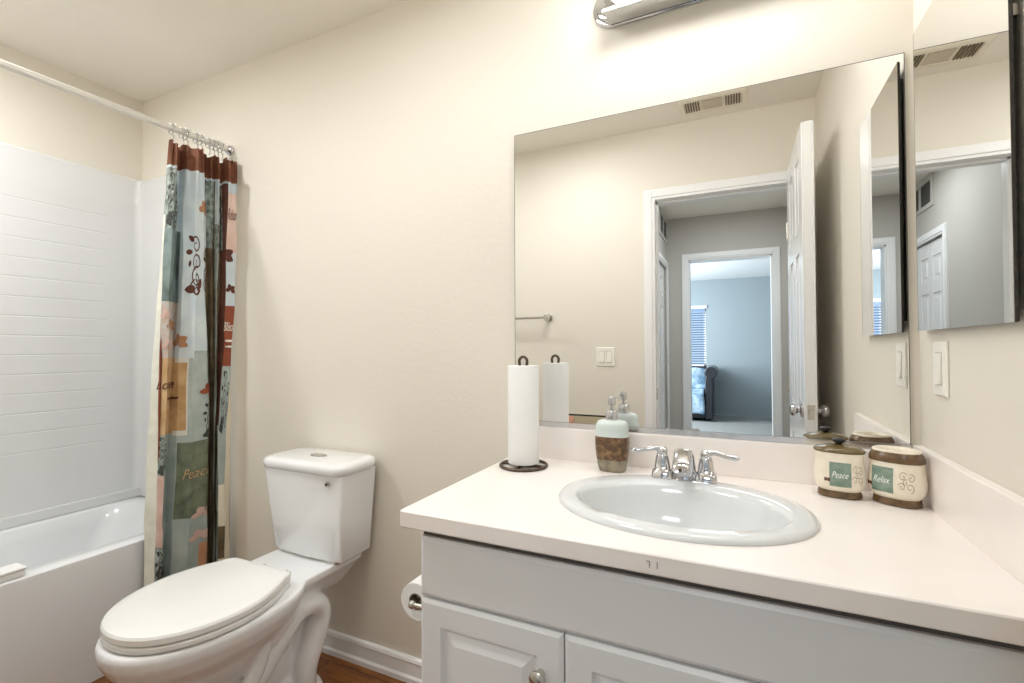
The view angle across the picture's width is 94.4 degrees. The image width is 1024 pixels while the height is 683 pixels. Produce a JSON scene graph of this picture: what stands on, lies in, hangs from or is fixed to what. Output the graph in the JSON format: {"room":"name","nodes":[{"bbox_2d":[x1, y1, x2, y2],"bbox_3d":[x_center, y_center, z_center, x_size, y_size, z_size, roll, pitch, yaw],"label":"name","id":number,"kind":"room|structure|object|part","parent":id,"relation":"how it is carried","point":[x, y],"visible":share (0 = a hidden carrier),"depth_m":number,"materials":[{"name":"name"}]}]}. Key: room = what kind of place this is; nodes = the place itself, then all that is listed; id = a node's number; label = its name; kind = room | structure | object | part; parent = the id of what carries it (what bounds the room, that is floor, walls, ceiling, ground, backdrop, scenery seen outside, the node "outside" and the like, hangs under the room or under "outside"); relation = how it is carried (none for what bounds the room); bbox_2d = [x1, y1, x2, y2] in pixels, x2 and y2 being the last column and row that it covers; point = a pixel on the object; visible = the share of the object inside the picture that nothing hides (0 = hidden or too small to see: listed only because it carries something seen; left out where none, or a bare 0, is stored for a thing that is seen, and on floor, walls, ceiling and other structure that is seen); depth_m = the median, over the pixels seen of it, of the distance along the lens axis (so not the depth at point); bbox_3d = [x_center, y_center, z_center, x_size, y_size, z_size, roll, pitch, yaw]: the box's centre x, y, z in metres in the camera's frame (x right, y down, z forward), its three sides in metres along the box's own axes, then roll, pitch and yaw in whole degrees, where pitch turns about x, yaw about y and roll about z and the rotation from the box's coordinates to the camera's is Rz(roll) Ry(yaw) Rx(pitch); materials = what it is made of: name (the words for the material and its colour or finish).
{"room":"bathroom","nodes":[
{"label":"bathroom","id":0,"kind":"room"},
{"bbox_2d":[0,44,142,179],"bbox_3d":[-2.326,-0.012,1.778,0.120,2.500,1.590,-1,-1,25],"label":"wall","id":1,"kind":"structure","parent":0,"point":[36,116],"depth_m":2.21,"materials":[{"name":"beige paint"}]},
{"bbox_2d":[0,0,407,102],"bbox_3d":[-0.804,-1.319,1.151,3.436,0.080,1.710,-1,-1,25],"label":"ceiling","id":2,"kind":"structure","parent":0,"point":[142,51],"depth_m":1.94,"materials":[{"name":"white paint"}]},
{"bbox_2d":[91,652,405,682],"bbox_3d":[-0.768,1.252,1.164,3.436,0.060,1.590,-1,-1,25],"label":"floor","id":3,"kind":"structure","parent":0,"point":[331,669],"depth_m":1.75,"materials":[{"name":"brown wood"}]},
{"bbox_2d":[0,496,144,682],"bbox_3d":[-1.933,1.006,1.647,0.678,0.456,1.466,-1,-1,25],"label":"bathtub","id":4,"kind":"object","parent":3,"relation":"on","point":[80,564],"visible":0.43,"depth_m":1.71,"materials":[{"name":"white ceramic"}]},
{"bbox_2d":[0,563,26,582],"bbox_3d":[-1.661,0.760,1.540,0.072,0.030,0.106,-1,-1,25],"label":"plastic box","id":5,"kind":"object","parent":4,"relation":"on","point":[12,571],"visible":1,"depth_m":1.55,"materials":[{"name":"white plastic"}]},
{"bbox_2d":[0,142,230,529],"bbox_3d":[-1.921,0.192,1.653,0.714,2.085,1.468,-1,-1,25],"label":"tub surround","id":6,"kind":"object","parent":3,"relation":"on","point":[81,245],"visible":0.7,"depth_m":2.20,"materials":[{"name":"white tile"}]},
{"bbox_2d":[94,447,375,682],"bbox_3d":[-0.842,0.822,1.516,0.430,0.812,0.764,-1,-1,25],"label":"toilet","id":7,"kind":"object","parent":3,"relation":"on","point":[265,618],"visible":1,"depth_m":1.48,"materials":[{"name":"white ceramic"}]},
{"bbox_3d":[-0.918,0.773,1.382,0.400,0.024,0.429,-1,-1,25],"label":"seat","id":8,"kind":"part","parent":7,"relation":"part of","materials":[{"name":"white plastic"}]},
{"bbox_3d":[-0.918,0.747,1.382,0.402,0.030,0.431,-1,-1,25],"label":"lid","id":9,"kind":"part","parent":7,"relation":"part of","materials":[{"name":"white plastic"}]},
{"bbox_3d":[-0.719,0.444,1.769,0.414,0.040,0.210,-1,-1,25],"label":"tank lid","id":10,"kind":"part","parent":7,"relation":"part of","materials":[{"name":"white ceramic"}]},
{"bbox_3d":[-0.719,0.621,1.765,0.383,0.316,0.186,-1,-1,25],"label":"tank","id":11,"kind":"part","parent":7,"relation":"part of","materials":[{"name":"white ceramic"}]},
{"bbox_2d":[421,531,1023,682],"bbox_3d":[0.374,0.805,1.049,1.016,0.820,0.598,-1,-1,25],"label":"vanity cabinet","id":12,"kind":"object","parent":3,"relation":"on","point":[491,613],"visible":0.63,"depth_m":0.83,"materials":[{"name":"white paint"}]},
{"bbox_2d":[408,595,421,609],"bbox_3d":[-0.183,0.614,1.156,0.080,0.036,0.166,-1,-1,25],"label":"toilet paper holder","id":13,"kind":"object","parent":12,"relation":"attached to","point":[416,603],"visible":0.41,"depth_m":1.10,"materials":[{"name":"silver metal"}]},
{"bbox_2d":[401,575,422,620],"bbox_3d":[-0.205,0.615,1.166,0.086,0.086,0.106,-1,-1,25],"label":"toilet paper roll","id":14,"kind":"object","parent":13,"relation":"hanging from","point":[414,587],"visible":0.23,"depth_m":1.12,"materials":[{"name":"white paper"}]},
{"bbox_3d":[-0.208,0.613,1.096,0.074,0.036,0.036,-1,-1,25],"label":"post","id":15,"kind":"part","parent":13,"relation":"part of","materials":[{"name":"silver metal"}]},
{"bbox_3d":[-0.047,0.823,0.959,0.324,0.545,0.018,-1,-1,25],"label":"door","id":16,"kind":"part","parent":12,"relation":"part of","materials":[{"name":"white paint"}]},
{"bbox_3d":[0.049,0.631,0.890,0.031,0.031,0.030,-1,-1,25],"label":"knob","id":17,"kind":"part","parent":12,"relation":"part of","materials":[{"name":"silver metal"}]},
{"bbox_3d":[0.249,0.820,0.821,0.324,0.545,0.018,-1,-1,25],"label":"door","id":18,"kind":"part","parent":12,"relation":"part of","materials":[{"name":"white paint"}]},
{"bbox_2d":[400,426,1023,645],"bbox_3d":[0.359,0.319,1.064,1.048,0.152,0.599,-1,-1,25],"label":"countertop","id":19,"kind":"structure","parent":12,"relation":"on","point":[954,563],"depth_m":0.84,"materials":[{"name":"stone"}]},
{"bbox_2d":[499,355,547,471],"bbox_3d":[0.033,0.203,1.390,0.143,0.324,0.143,-1,-1,25],"label":"paper towel holder","id":20,"kind":"object","parent":19,"relation":"on","point":[538,467],"visible":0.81,"depth_m":1.36,"materials":[{"name":"brown metal"}]},
{"bbox_2d":[508,365,538,465],"bbox_3d":[0.033,0.212,1.390,0.091,0.283,0.091,-1,-1,25],"label":"paper towel roll","id":21,"kind":"object","parent":20,"relation":"on","point":[523,381],"visible":0.98,"depth_m":1.35,"materials":[{"name":"white paper"}]},
{"bbox_3d":[0.033,0.200,1.391,0.034,0.318,0.009,-1,-1,25],"label":"loop post","id":22,"kind":"part","parent":20,"relation":"part of","materials":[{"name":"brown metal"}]},
{"bbox_2d":[595,396,628,472],"bbox_3d":[0.282,0.259,1.338,0.094,0.209,0.067,-1,-1,25],"label":"soap dispenser","id":23,"kind":"object","parent":19,"relation":"on","point":[612,433],"visible":1,"depth_m":1.31,"materials":[{"name":"ceramic"}]},
{"bbox_2d":[631,445,739,483],"bbox_3d":[0.428,0.308,1.186,0.145,0.083,0.218,0,-1,-32],"label":"faucet","id":24,"kind":"object","parent":19,"relation":"on","point":[683,468],"visible":1,"depth_m":1.17,"materials":[{"name":"silver metal"}]},
{"bbox_3d":[0.357,0.282,1.232,0.091,0.027,0.027,-1,-1,16],"label":"lever","id":25,"kind":"part","parent":24,"relation":"part of","materials":[{"name":"silver metal"}]},
{"bbox_3d":[0.388,0.316,1.223,0.053,0.060,0.052,-1,-1,25],"label":"handle","id":26,"kind":"part","parent":24,"relation":"part of","materials":[{"name":"silver metal"}]},
{"bbox_3d":[0.422,0.307,1.174,0.060,0.080,0.131,-1,-1,25],"label":"spout","id":27,"kind":"part","parent":24,"relation":"part of","materials":[{"name":"silver metal"}]},
{"bbox_3d":[0.435,0.347,1.200,0.156,0.006,0.052,-1,-1,25],"label":"deck plate","id":28,"kind":"part","parent":24,"relation":"part of","materials":[{"name":"silver metal"}]},
{"bbox_3d":[0.482,0.314,1.179,0.053,0.060,0.052,-1,-1,25],"label":"handle","id":29,"kind":"part","parent":24,"relation":"part of","materials":[{"name":"silver metal"}]},
{"bbox_3d":[0.509,0.281,1.161,0.091,0.027,0.027,-1,-1,34],"label":"lever","id":30,"kind":"part","parent":24,"relation":"part of","materials":[{"name":"silver metal"}]},
{"bbox_2d":[559,475,819,545],"bbox_3d":[0.362,0.419,1.037,0.526,0.148,0.412,-1,-1,25],"label":"sink","id":31,"kind":"object","parent":19,"relation":"in","point":[724,514],"visible":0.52,"depth_m":1.08,"materials":[{"name":"white ceramic"}]},
{"bbox_2d":[813,437,866,499],"bbox_3d":[0.760,0.291,1.103,0.103,0.133,0.081,-1,-1,35],"label":"lidded canister","id":32,"kind":"object","parent":19,"relation":"on","point":[839,470],"visible":1,"depth_m":1.07,"materials":[{"name":"beige ceramic"}]},
{"bbox_3d":[0.760,0.233,1.104,0.027,0.016,0.027,-1,-1,35],"label":"knob","id":33,"kind":"part","parent":32,"relation":"part of","materials":[{"name":"black paint"}]},
{"bbox_3d":[0.760,0.246,1.104,0.101,0.016,0.079,-1,-1,35],"label":"lid","id":34,"kind":"part","parent":32,"relation":"part of","materials":[{"name":"brown ceramic"}]},
{"bbox_2d":[867,445,927,508],"bbox_3d":[0.848,0.296,1.045,0.081,0.120,0.103,0,-1,-35],"label":"toothbrush holder","id":35,"kind":"object","parent":19,"relation":"on","point":[897,477],"visible":1,"depth_m":1.02,"materials":[{"name":"beige ceramic"}]},
{"bbox_2d":[142,0,920,658],"bbox_3d":[-0.462,-0.018,1.850,3.436,2.500,0.120,-1,-1,25],"label":"wall","id":36,"kind":"structure","parent":0,"point":[374,312],"depth_m":1.75,"materials":[{"name":"beige paint"}]},
{"bbox_2d":[0,59,233,155],"bbox_3d":[-1.607,-0.879,1.520,0.046,0.064,1.468,-1,-1,25],"label":"curtain rod","id":37,"kind":"object","parent":36,"relation":"attached to","point":[229,150],"visible":1,"depth_m":1.74,"materials":[{"name":"white metal"}]},
{"bbox_2d":[168,123,176,140],"bbox_3d":[-1.402,-0.859,1.952,0.043,0.079,0.019,0,-1,11],"label":"curtain ring","id":38,"kind":"object","parent":37,"relation":"hanging from","point":[174,124],"visible":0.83,"depth_m":1.95,"materials":[{"name":"silver metal"}]},
{"bbox_2d":[179,127,186,144],"bbox_3d":[-1.385,-0.859,1.988,0.043,0.079,0.019,0,-1,11],"label":"curtain ring","id":39,"kind":"object","parent":37,"relation":"hanging from","point":[185,128],"visible":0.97,"depth_m":1.99,"materials":[{"name":"silver metal"}]},
{"bbox_2d":[183,129,191,144],"bbox_3d":[-1.377,-0.859,2.004,0.043,0.079,0.019,0,-1,11],"label":"curtain ring","id":40,"kind":"object","parent":37,"relation":"hanging from","point":[190,130],"visible":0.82,"depth_m":2.00,"materials":[{"name":"silver metal"}]},
{"bbox_2d":[144,139,236,586],"bbox_3d":[-1.332,0.122,1.989,0.092,1.890,0.326,-1,-1,32],"label":"shower curtain","id":41,"kind":"object","parent":37,"relation":"hanging from","point":[186,512],"visible":0.94,"depth_m":1.97,"materials":[{"name":"fabric"}]},
{"bbox_2d":[193,132,200,147],"bbox_3d":[-1.361,-0.859,2.040,0.043,0.079,0.019,0,-1,11],"label":"curtain ring","id":42,"kind":"object","parent":37,"relation":"hanging from","point":[198,134],"visible":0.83,"depth_m":2.04,"materials":[{"name":"silver metal"}]},
{"bbox_2d":[197,134,205,148],"bbox_3d":[-1.352,-0.859,2.058,0.043,0.079,0.019,0,-1,11],"label":"curtain ring","id":43,"kind":"object","parent":37,"relation":"hanging from","point":[204,135],"visible":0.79,"depth_m":2.06,"materials":[{"name":"silver metal"}]},
{"bbox_2d":[205,137,212,154],"bbox_3d":[-1.338,-0.859,2.088,0.043,0.079,0.019,0,-1,11],"label":"curtain ring","id":44,"kind":"object","parent":37,"relation":"hanging from","point":[206,137],"visible":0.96,"depth_m":2.09,"materials":[{"name":"silver metal"}]},
{"bbox_2d":[210,139,217,155],"bbox_3d":[-1.330,-0.859,2.106,0.043,0.079,0.019,0,-1,11],"label":"curtain ring","id":45,"kind":"object","parent":37,"relation":"hanging from","point":[215,140],"visible":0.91,"depth_m":2.10,"materials":[{"name":"silver metal"}]},
{"bbox_2d":[218,142,225,159],"bbox_3d":[-1.314,-0.859,2.140,0.043,0.079,0.019,0,-1,11],"label":"curtain ring","id":46,"kind":"object","parent":37,"relation":"hanging from","point":[224,143],"visible":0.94,"depth_m":2.14,"materials":[{"name":"silver metal"}]},
{"bbox_2d":[321,628,421,682],"bbox_3d":[-0.588,1.188,1.817,1.430,0.088,0.018,-1,-1,25],"label":"baseboard","id":47,"kind":"structure","parent":36,"relation":"attached to","point":[392,663],"depth_m":1.78,"materials":[{"name":"white paint"}]},
{"bbox_2d":[593,0,708,28],"bbox_3d":[0.492,-1.013,1.254,0.610,0.126,0.174,-1,-1,25],"label":"vanity light","id":48,"kind":"object","parent":36,"relation":"attached to","point":[608,14],"visible":1,"depth_m":1.36,"materials":[{"name":"silver metal"}]},
{"bbox_3d":[0.496,-0.955,1.260,0.520,0.009,0.010,-1,-1,25],"label":"rail","id":49,"kind":"part","parent":48,"relation":"part of","materials":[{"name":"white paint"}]},
{"bbox_2d":[539,426,870,490],"bbox_3d":[0.482,0.314,1.326,1.047,0.098,0.020,-1,-1,25],"label":"backsplash","id":50,"kind":"structure","parent":36,"relation":"attached to","point":[772,461],"depth_m":1.28,"materials":[{"name":"stone"}]},
{"bbox_2d":[514,52,910,448],"bbox_3d":[0.474,-0.210,1.343,1.026,0.950,0.010,-1,-1,25],"label":"vanity mirror","id":51,"kind":"object","parent":36,"relation":"attached to","point":[732,263],"visible":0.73,"depth_m":1.29,"materials":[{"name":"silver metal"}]},
{"bbox_2d":[913,0,1023,496],"bbox_3d":[0.678,-0.047,0.374,0.120,2.500,1.590,-1,-1,25],"label":"wall","id":52,"kind":"structure","parent":0,"point":[979,427],"depth_m":0.83,"materials":[{"name":"beige paint"}]},
{"bbox_2d":[932,341,948,397],"bbox_3d":[0.898,0.057,0.998,0.010,0.115,0.070,-1,-1,25],"label":"light switch","id":53,"kind":"object","parent":52,"relation":"attached to","point":[940,348],"visible":1,"depth_m":0.98,"materials":[{"name":"white plastic"}]},
{"bbox_2d":[913,0,1019,330],"bbox_3d":[0.838,-0.364,0.888,0.018,0.676,0.403,-1,-1,25],"label":"medicine cabinet","id":54,"kind":"object","parent":52,"relation":"attached to","point":[965,116],"visible":1,"depth_m":0.84,"materials":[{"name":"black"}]}
]}

